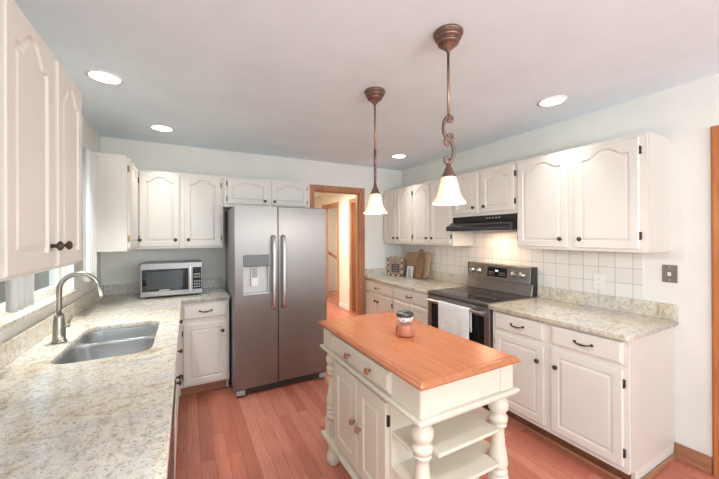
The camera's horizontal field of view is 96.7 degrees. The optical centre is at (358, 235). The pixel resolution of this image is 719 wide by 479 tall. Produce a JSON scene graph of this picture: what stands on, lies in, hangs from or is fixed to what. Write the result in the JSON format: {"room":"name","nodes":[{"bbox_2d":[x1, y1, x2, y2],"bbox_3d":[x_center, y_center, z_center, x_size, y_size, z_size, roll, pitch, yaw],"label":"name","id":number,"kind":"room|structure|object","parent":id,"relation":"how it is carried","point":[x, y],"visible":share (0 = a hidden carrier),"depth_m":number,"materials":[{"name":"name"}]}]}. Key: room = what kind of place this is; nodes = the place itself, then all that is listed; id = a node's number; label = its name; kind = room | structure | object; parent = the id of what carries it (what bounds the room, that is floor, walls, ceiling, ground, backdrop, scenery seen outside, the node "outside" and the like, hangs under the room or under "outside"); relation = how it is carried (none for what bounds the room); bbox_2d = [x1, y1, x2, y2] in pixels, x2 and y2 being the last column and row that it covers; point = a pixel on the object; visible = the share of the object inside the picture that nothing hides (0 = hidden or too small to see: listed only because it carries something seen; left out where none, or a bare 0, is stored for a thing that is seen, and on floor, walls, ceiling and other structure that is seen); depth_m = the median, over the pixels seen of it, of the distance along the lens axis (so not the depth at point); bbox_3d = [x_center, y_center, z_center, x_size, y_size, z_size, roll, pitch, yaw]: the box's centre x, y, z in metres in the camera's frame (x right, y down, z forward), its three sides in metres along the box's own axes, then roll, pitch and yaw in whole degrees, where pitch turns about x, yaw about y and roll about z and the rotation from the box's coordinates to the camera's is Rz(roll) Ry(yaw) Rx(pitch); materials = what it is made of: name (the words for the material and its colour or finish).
{"room":"kitchen","nodes":[
{"label":"kitchen","id":0,"kind":"room"},
{"bbox_2d":[0,116,100,342],"bbox_3d":[-0.905,0.254,0.006,0.120,2.472,7.270,0,0,-28],"label":"wall","id":1,"kind":"structure","parent":0,"point":[90,137],"depth_m":2.46,"materials":[{"name":"paint"}]},
{"bbox_2d":[0,267,60,315],"bbox_3d":[-1.896,-0.086,1.808,0.045,0.955,1.080,0,0,-28],"label":"window","id":2,"kind":"structure","parent":1,"relation":"in","point":[55,274],"depth_m":2.11,"materials":[{"name":"white glass"}]},
{"bbox_2d":[0,288,79,331],"bbox_3d":[-1.851,0.403,1.823,0.135,0.021,1.228,0,0,-28],"label":"window sill","id":3,"kind":"structure","parent":1,"relation":"attached to","point":[7,320],"depth_m":1.69,"materials":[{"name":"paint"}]},
{"bbox_2d":[0,0,81,281],"bbox_3d":[-1.017,-0.262,0.726,0.368,0.762,1.400,0,0,-28],"label":"upper cabinet","id":4,"kind":"object","parent":1,"relation":"attached to","point":[41,105],"visible":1,"depth_m":0.97,"materials":[{"name":"paint"}]},
{"bbox_2d":[71,264,75,289],"bbox_3d":[-1.821,-0.117,1.848,0.016,1.014,1.200,0,0,-28],"label":"trim","id":5,"kind":"structure","parent":1,"relation":"attached to","point":[73,266],"depth_m":2.33,"materials":[{"name":"white paint"}]},
{"bbox_2d":[0,278,222,369],"bbox_3d":[-1.271,0.529,1.977,1.102,0.102,3.209,0,0,-28],"label":"backsplash","id":6,"kind":"structure","parent":1,"relation":"attached to","point":[11,348],"depth_m":1.86,"materials":[{"name":"stone"}]},
{"bbox_2d":[82,152,141,251],"bbox_3d":[-2.153,-0.254,2.845,0.376,0.762,0.849,0,0,-28],"label":"upper cabinet","id":7,"kind":"object","parent":1,"relation":"attached to","point":[117,176],"visible":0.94,"depth_m":2.50,"materials":[{"name":"paint"}]},
{"bbox_3d":[-1.761,-0.619,1.842,0.086,0.016,1.260,0,0,-28],"label":"curtain rod","id":8,"kind":"object","parent":1,"relation":"attached to","visible":0},
{"bbox_2d":[5,274,33,312],"bbox_3d":[-1.479,-0.143,1.394,0.058,0.925,0.185,0,0,-28],"label":"curtain","id":9,"kind":"object","parent":8,"relation":"hanging from","point":[19,292],"visible":0.28,"depth_m":1.37,"materials":[{"name":"white fabric"}]},
{"bbox_2d":[82,149,96,281],"bbox_3d":[-1.950,-0.140,2.321,0.058,0.925,0.215,0,0,-28],"label":"curtain","id":10,"kind":"object","parent":8,"relation":"hanging from","point":[89,160],"visible":0.9,"depth_m":2.25,"materials":[{"name":"white fabric"}]},
{"bbox_2d":[100,137,401,314],"bbox_3d":[-0.955,0.259,4.039,3.615,2.472,0.120,0,0,-28],"label":"wall","id":11,"kind":"structure","parent":0,"point":[116,267],"depth_m":3.65,"materials":[{"name":"paint"}]},
{"bbox_2d":[137,170,222,248],"bbox_3d":[-1.813,-0.249,3.300,0.752,0.750,0.370,0,0,-28],"label":"upper cabinet","id":12,"kind":"object","parent":11,"relation":"attached to","point":[176,210],"visible":0.99,"depth_m":3.16,"materials":[{"name":"paint"}]},
{"bbox_2d":[223,176,309,208],"bbox_3d":[-1.061,-0.466,3.705,0.955,0.322,0.370,0,0,-28],"label":"upper cabinet","id":13,"kind":"object","parent":11,"relation":"attached to","point":[236,190],"visible":0.96,"depth_m":3.54,"materials":[{"name":"paint"}]},
{"bbox_2d":[310,184,364,315],"bbox_3d":[-0.301,0.413,4.391,0.830,2.160,0.161,0,0,-28],"label":"door frame","id":14,"kind":"structure","parent":11,"relation":"in","point":[359,198],"depth_m":4.50,"materials":[{"name":"brown wood"}]},
{"bbox_2d":[373,260,376,267],"bbox_3d":[0.241,0.406,4.609,0.070,0.115,0.008,0,0,-28],"label":"wall outlet","id":15,"kind":"object","parent":11,"relation":"attached to","point":[374,261],"visible":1,"depth_m":4.61,"materials":[{"name":"white plastic"}]},
{"bbox_2d":[328,208,336,290],"bbox_3d":[-1.398,0.266,8.400,3.700,2.472,0.120,0,0,-28],"label":"wall","id":16,"kind":"structure","parent":0,"point":[332,213],"depth_m":8.71,"materials":[{"name":"paint"}]},
{"bbox_2d":[14,0,718,196],"bbox_3d":[0.446,-1.024,3.083,5.485,0.080,11.400,0,0,-28],"label":"ceiling","id":17,"kind":"structure","parent":0,"point":[278,78],"depth_m":1.84,"materials":[{"name":"paint"}]},
{"bbox_2d":[84,69,124,84],"bbox_3d":[-1.556,-0.972,1.966,0.196,0.008,0.196,0,0,-28],"label":"recessed light","id":18,"kind":"object","parent":17,"relation":"in","point":[106,77],"visible":1,"depth_m":1.95,"materials":[{"name":"white paint"}]},
{"bbox_2d":[149,124,173,131],"bbox_3d":[-1.774,-0.970,2.892,0.196,0.008,0.196,0,0,-28],"label":"recessed light","id":19,"kind":"object","parent":17,"relation":"in","point":[158,127],"visible":1,"depth_m":2.89,"materials":[{"name":"white"}]},
{"bbox_2d":[364,87,386,213],"bbox_3d":[0.115,-0.568,2.176,0.162,0.830,0.162,0,0,4],"label":"pendant light","id":20,"kind":"object","parent":17,"relation":"hanging from","point":[374,95],"visible":1,"depth_m":2.15,"materials":[{"name":"white glass"}]},
{"bbox_2d":[391,154,406,157],"bbox_3d":[0.504,-0.979,3.944,0.196,0.008,0.196,0,0,-28],"label":"recessed light","id":21,"kind":"object","parent":17,"relation":"in","point":[394,155],"visible":1,"depth_m":3.94,"materials":[{"name":"white"}]},
{"bbox_2d":[432,24,465,204],"bbox_3d":[0.439,-0.571,1.554,0.162,0.830,0.162,0,0,-3],"label":"pendant light","id":22,"kind":"object","parent":17,"relation":"hanging from","point":[447,37],"visible":1,"depth_m":1.53,"materials":[{"name":"white glass"}]},
{"bbox_2d":[537,95,567,106],"bbox_3d":[1.424,-0.985,2.348,0.196,0.008,0.196,0,0,-28],"label":"recessed light","id":23,"kind":"object","parent":17,"relation":"in","point":[557,99],"visible":1,"depth_m":2.34,"materials":[{"name":"white"}]},
{"bbox_2d":[175,290,718,478],"bbox_3d":[0.458,1.518,3.080,5.485,0.060,11.400,0,0,-28],"label":"floor","id":24,"kind":"structure","parent":0,"point":[274,432],"depth_m":2.31,"materials":[{"name":"brown wood"}]},
{"bbox_2d":[167,379,175,478],"bbox_3d":[-1.026,1.056,1.187,0.605,0.872,0.606,0,0,-28],"label":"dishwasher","id":25,"kind":"object","parent":24,"relation":"on","point":[171,451],"visible":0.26,"depth_m":1.30,"materials":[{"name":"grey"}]},
{"bbox_2d":[174,360,181,478],"bbox_3d":[-1.407,1.055,1.818,0.708,0.879,0.858,0,0,-28],"label":"base cabinet","id":26,"kind":"object","parent":24,"relation":"on","point":[179,382],"visible":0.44,"depth_m":1.93,"materials":[{"name":"paint"}]},
{"bbox_2d":[0,278,229,478],"bbox_3d":[-1.267,0.546,1.976,1.106,0.136,3.214,0,0,-28],"label":"countertop","id":27,"kind":"structure","parent":26,"relation":"on","point":[111,417],"depth_m":1.16,"materials":[{"name":"stone"}]},
{"bbox_2d":[51,271,105,343],"bbox_3d":[-1.566,0.391,1.798,0.237,0.380,0.067,0,0,-36],"label":"faucet","id":28,"kind":"object","parent":27,"relation":"on","point":[59,327],"visible":1,"depth_m":1.75,"materials":[{"name":"silver metal"}]},
{"bbox_2d":[55,325,158,363],"bbox_3d":[-1.384,0.718,1.826,0.455,0.205,0.783,0,0,-28],"label":"sink","id":29,"kind":"object","parent":27,"relation":"in","point":[101,344],"visible":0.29,"depth_m":1.91,"materials":[{"name":"silver metal"}]},
{"bbox_2d":[140,260,202,297],"bbox_3d":[-1.853,0.421,3.204,0.515,0.325,0.398,0,0,-28],"label":"microwave","id":30,"kind":"object","parent":27,"relation":"on","point":[176,277],"visible":1,"depth_m":3.04,"materials":[{"name":"silver metal"}]},
{"bbox_2d":[177,319,182,402],"bbox_3d":[-1.763,1.057,2.480,0.708,0.879,0.641,0,0,-28],"label":"base cabinet","id":31,"kind":"object","parent":24,"relation":"on","point":[181,320],"visible":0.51,"depth_m":2.60,"materials":[{"name":"paint"}]},
{"bbox_2d":[179,299,228,395],"bbox_3d":[-1.579,1.058,3.258,0.432,0.879,0.658,0,0,-28],"label":"base cabinet","id":32,"kind":"object","parent":24,"relation":"on","point":[204,329],"visible":0.98,"depth_m":3.00,"materials":[{"name":"paint"}]},
{"bbox_2d":[225,205,326,396],"bbox_3d":[-0.899,0.607,3.453,0.906,1.775,0.874,0,0,-28],"label":"refrigerator","id":33,"kind":"object","parent":24,"relation":"on","point":[276,278],"visible":1,"depth_m":3.11,"materials":[{"name":"grey metal"}]},
{"bbox_2d":[366,279,393,313],"bbox_3d":[0.531,1.049,4.371,0.688,0.879,0.697,0,0,-28],"label":"base cabinet","id":34,"kind":"object","parent":24,"relation":"on","point":[379,296],"visible":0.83,"depth_m":4.20,"materials":[{"name":"paint"}]},
{"bbox_2d":[394,286,427,324],"bbox_3d":[0.853,1.047,3.772,0.688,0.879,0.660,0,0,-28],"label":"base cabinet","id":35,"kind":"object","parent":24,"relation":"on","point":[416,302],"visible":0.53,"depth_m":3.57,"materials":[{"name":"paint"}]},
{"bbox_2d":[365,268,467,293],"bbox_3d":[0.695,0.539,4.087,0.664,0.138,1.358,0,0,-28],"label":"countertop","id":36,"kind":"structure","parent":35,"relation":"on","point":[435,280],"depth_m":3.98,"materials":[{"name":"stone"}]},
{"bbox_2d":[388,257,404,275],"bbox_3d":[0.554,0.442,4.602,0.234,0.264,0.104,0,0,33],"label":"decorative box","id":37,"kind":"object","parent":36,"relation":"on","point":[396,265],"visible":1,"depth_m":4.55,"materials":[{"name":"beige"}]},
{"bbox_2d":[406,266,413,277],"bbox_3d":[0.709,0.496,4.378,0.033,0.154,0.116,0,0,-34],"label":"sign card","id":38,"kind":"object","parent":36,"relation":"on","point":[409,274],"visible":1,"depth_m":4.37,"materials":[{"name":"white"}]},
{"bbox_2d":[405,252,418,274],"bbox_3d":[0.759,0.404,4.518,0.084,0.333,0.290,0,0,-28],"label":"cutting board","id":39,"kind":"object","parent":36,"relation":"on","point":[411,257],"visible":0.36,"depth_m":4.54,"materials":[{"name":"brown wood"}]},
{"bbox_2d":[413,249,423,278],"bbox_3d":[0.825,0.373,4.307,0.106,0.394,0.145,0,0,-28],"label":"cutting board","id":40,"kind":"object","parent":36,"relation":"on","point":[420,260],"visible":1,"depth_m":4.29,"materials":[{"name":"brown wood"}]},
{"bbox_2d":[420,252,430,278],"bbox_3d":[0.887,0.393,4.281,0.075,0.353,0.210,0,0,-28],"label":"cutting board","id":41,"kind":"object","parent":36,"relation":"on","point":[426,255],"visible":0.73,"depth_m":4.23,"materials":[{"name":"brown wood"}]},
{"bbox_2d":[318,311,520,478],"bbox_3d":[0.242,1.025,1.803,0.624,0.924,1.068,0,0,-28],"label":"kitchen island","id":42,"kind":"object","parent":24,"relation":"on","point":[398,407],"visible":1,"depth_m":1.49,"materials":[{"name":"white wood"}]},
{"bbox_2d":[321,430,479,478],"bbox_3d":[0.255,1.302,1.811,0.586,0.022,1.022,0,0,-28],"label":"shelf","id":43,"kind":"object","parent":42,"relation":"attached to","point":[329,438],"depth_m":1.88,"materials":[{"name":"paint"}]},
{"bbox_2d":[396,310,413,336],"bbox_3d":[0.264,0.491,1.808,0.107,0.142,0.107,0,0,-28],"label":"candle jar","id":44,"kind":"object","parent":42,"relation":"on","point":[404,327],"visible":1,"depth_m":1.77,"materials":[{"name":"brown glass"}]},
{"bbox_2d":[392,407,498,457],"bbox_3d":[0.434,0.893,1.474,0.526,0.016,0.220,0,0,-28],"label":"shelf","id":45,"kind":"object","parent":42,"relation":"attached to","point":[455,433],"depth_m":1.44,"materials":[{"name":"paint"}]},
{"bbox_2d":[392,439,498,478],"bbox_3d":[0.435,1.051,1.474,0.526,0.016,0.220,0,0,-28],"label":"shelf","id":46,"kind":"object","parent":42,"relation":"attached to","point":[471,461],"depth_m":1.46,"materials":[{"name":"paint"}]},
{"bbox_2d":[427,262,537,409],"bbox_3d":[1.174,0.888,3.132,0.710,1.192,0.768,0,0,-28],"label":"range","id":47,"kind":"object","parent":24,"relation":"on","point":[487,283],"visible":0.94,"depth_m":3.06,"materials":[{"name":"grey metal"}]},
{"bbox_2d":[438,301,471,339],"bbox_3d":[0.880,0.789,2.943,0.048,0.313,0.386,0,0,-28],"label":"dish towel","id":48,"kind":"object","parent":47,"relation":"hanging from","point":[455,319],"visible":0.9,"depth_m":2.91,"materials":[{"name":"fabric"}]},
{"bbox_2d":[427,286,535,306],"bbox_3d":[1.178,0.577,3.135,0.628,0.028,0.768,0,0,-28],"label":"cooktop","id":49,"kind":"object","parent":47,"relation":"in","point":[478,296],"depth_m":3.03,"materials":[{"name":"black glass"}]},
{"bbox_2d":[493,310,675,478],"bbox_3d":[1.602,1.042,2.380,0.688,0.879,0.944,0,0,-28],"label":"base cabinet","id":50,"kind":"object","parent":24,"relation":"on","point":[608,403],"visible":0.88,"depth_m":2.04,"materials":[{"name":"paint"}]},
{"bbox_2d":[488,286,677,341],"bbox_3d":[1.601,0.533,2.382,0.684,0.138,0.950,0,0,-28],"label":"countertop","id":51,"kind":"structure","parent":50,"relation":"on","point":[619,318],"depth_m":2.30,"materials":[{"name":"stone"}]},
{"bbox_2d":[314,74,718,472],"bbox_3d":[1.021,0.251,4.297,0.130,2.472,9.800,0,0,-28],"label":"wall","id":52,"kind":"structure","parent":0,"point":[685,114],"depth_m":2.12,"materials":[{"name":"paint"}]},
{"bbox_2d":[322,202,338,305],"bbox_3d":[-0.584,0.390,7.248,0.140,2.215,0.950,0,0,-28],"label":"door frame","id":53,"kind":"structure","parent":52,"relation":"in","point":[332,205],"depth_m":7.08,"materials":[{"name":"brown wood"}]},
{"bbox_2d":[339,302,348,309],"bbox_3d":[-0.716,1.453,7.381,0.014,0.090,2.313,0,0,-28],"label":"baseboard","id":54,"kind":"structure","parent":52,"relation":"attached to","point":[342,305],"depth_m":6.58,"materials":[{"name":"white paint"}]},
{"bbox_2d":[349,198,354,311],"bbox_3d":[0.096,0.385,5.984,0.140,2.215,0.920,0,0,-28],"label":"door frame","id":55,"kind":"structure","parent":52,"relation":"in","point":[351,201],"depth_m":6.31,"materials":[{"name":"brown wood"}]},
{"bbox_2d":[353,203,355,311],"bbox_3d":[0.103,0.425,5.988,0.035,2.120,0.746,0,0,-28],"label":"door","id":56,"kind":"structure","parent":55,"relation":"attached to","point":[354,215],"depth_m":6.27,"materials":[{"name":"brown wood"}]},
{"bbox_2d":[384,185,413,244],"bbox_3d":[0.661,-0.265,4.450,0.376,0.762,0.689,0,0,-28],"label":"upper cabinet","id":57,"kind":"object","parent":52,"relation":"attached to","point":[398,203],"visible":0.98,"depth_m":4.32,"materials":[{"name":"paint"}]},
{"bbox_2d":[366,268,467,284],"bbox_3d":[0.708,0.522,4.094,0.634,0.104,1.357,0,0,-28],"label":"backsplash","id":58,"kind":"structure","parent":52,"relation":"attached to","point":[454,278],"depth_m":4.09,"materials":[{"name":"stone"}]},
{"bbox_2d":[413,179,473,245],"bbox_3d":[0.987,-0.267,3.843,0.376,0.762,0.685,0,0,-28],"label":"upper cabinet","id":59,"kind":"object","parent":52,"relation":"attached to","point":[430,221],"visible":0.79,"depth_m":3.73,"materials":[{"name":"paint"}]},
{"bbox_2d":[446,213,516,230],"bbox_3d":[1.304,-0.120,3.190,0.428,0.150,0.757,0,0,-28],"label":"range hood","id":60,"kind":"object","parent":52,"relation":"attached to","point":[501,222],"visible":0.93,"depth_m":3.03,"materials":[{"name":"black metal"}]},
{"bbox_2d":[453,162,516,217],"bbox_3d":[1.331,-0.423,3.204,0.376,0.454,0.763,0,0,-28],"label":"upper cabinet","id":61,"kind":"object","parent":52,"relation":"attached to","point":[492,190],"visible":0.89,"depth_m":3.04,"materials":[{"name":"paint"}]},
{"bbox_2d":[474,231,516,246],"bbox_3d":[1.492,-0.042,3.296,0.008,0.306,0.740,0,0,-28],"label":"backsplash","id":62,"kind":"structure","parent":52,"relation":"attached to","point":[481,238],"depth_m":3.37,"materials":[{"name":"tile"}]},
{"bbox_2d":[402,244,642,299],"bbox_3d":[1.349,0.289,3.564,0.008,0.354,2.900,0,0,-28],"label":"backsplash","id":63,"kind":"structure","parent":52,"relation":"attached to","point":[574,270],"depth_m":2.77,"materials":[{"name":"tile"}]},
{"bbox_2d":[517,132,670,252],"bbox_3d":[1.728,-0.272,2.467,0.376,0.762,0.906,0,0,-28],"label":"upper cabinet","id":64,"kind":"object","parent":52,"relation":"attached to","point":[613,195],"visible":1,"depth_m":2.23,"materials":[{"name":"paint"}]},
{"bbox_2d":[594,274,603,289],"bbox_3d":[1.899,0.364,2.522,0.008,0.115,0.070,0,0,-28],"label":"wall outlet","id":65,"kind":"object","parent":52,"relation":"attached to","point":[598,279],"visible":1,"depth_m":2.52,"materials":[{"name":"white plastic"}]},
{"bbox_2d":[537,286,677,320],"bbox_3d":[1.891,0.514,2.538,0.027,0.104,0.950,0,0,-28],"label":"backsplash","id":66,"kind":"structure","parent":52,"relation":"attached to","point":[635,306],"depth_m":2.42,"materials":[{"name":"stone"}]},
{"bbox_2d":[662,265,677,282],"bbox_3d":[2.102,0.257,2.159,0.012,0.118,0.078,0,0,-28],"label":"light switch","id":67,"kind":"object","parent":52,"relation":"attached to","point":[669,272],"visible":1,"depth_m":2.15,"materials":[{"name":"grey metal"}]},
{"bbox_2d":[674,442,711,474],"bbox_3d":[2.151,1.429,2.058,0.030,0.100,0.173,0,0,-28],"label":"baseboard","id":68,"kind":"structure","parent":52,"relation":"attached to","point":[703,462],"depth_m":2.05,"materials":[{"name":"brown wood"}]},
{"bbox_2d":[711,125,718,476],"bbox_3d":[2.483,0.400,1.571,0.140,2.154,1.003,0,0,-28],"label":"door frame","id":69,"kind":"structure","parent":52,"relation":"in","point":[714,129],"depth_m":1.96,"materials":[{"name":"brown wood"}]},
{"label":"outside","id":70,"kind":"structure","parent":0,"visible":0},
{"bbox_3d":[-6.307,1.844,3.412,6.115,0.050,16.000,0,0,-28],"label":"ground","id":71,"kind":"structure","parent":70,"visible":0},
{"bbox_2d":[0,270,48,303],"bbox_3d":[-5.155,0.815,4.371,0.060,2.000,12.590,0,0,-28],"label":"fence","id":72,"kind":"object","parent":71,"relation":"on","point":[41,280],"visible":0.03,"depth_m":6.10,"materials":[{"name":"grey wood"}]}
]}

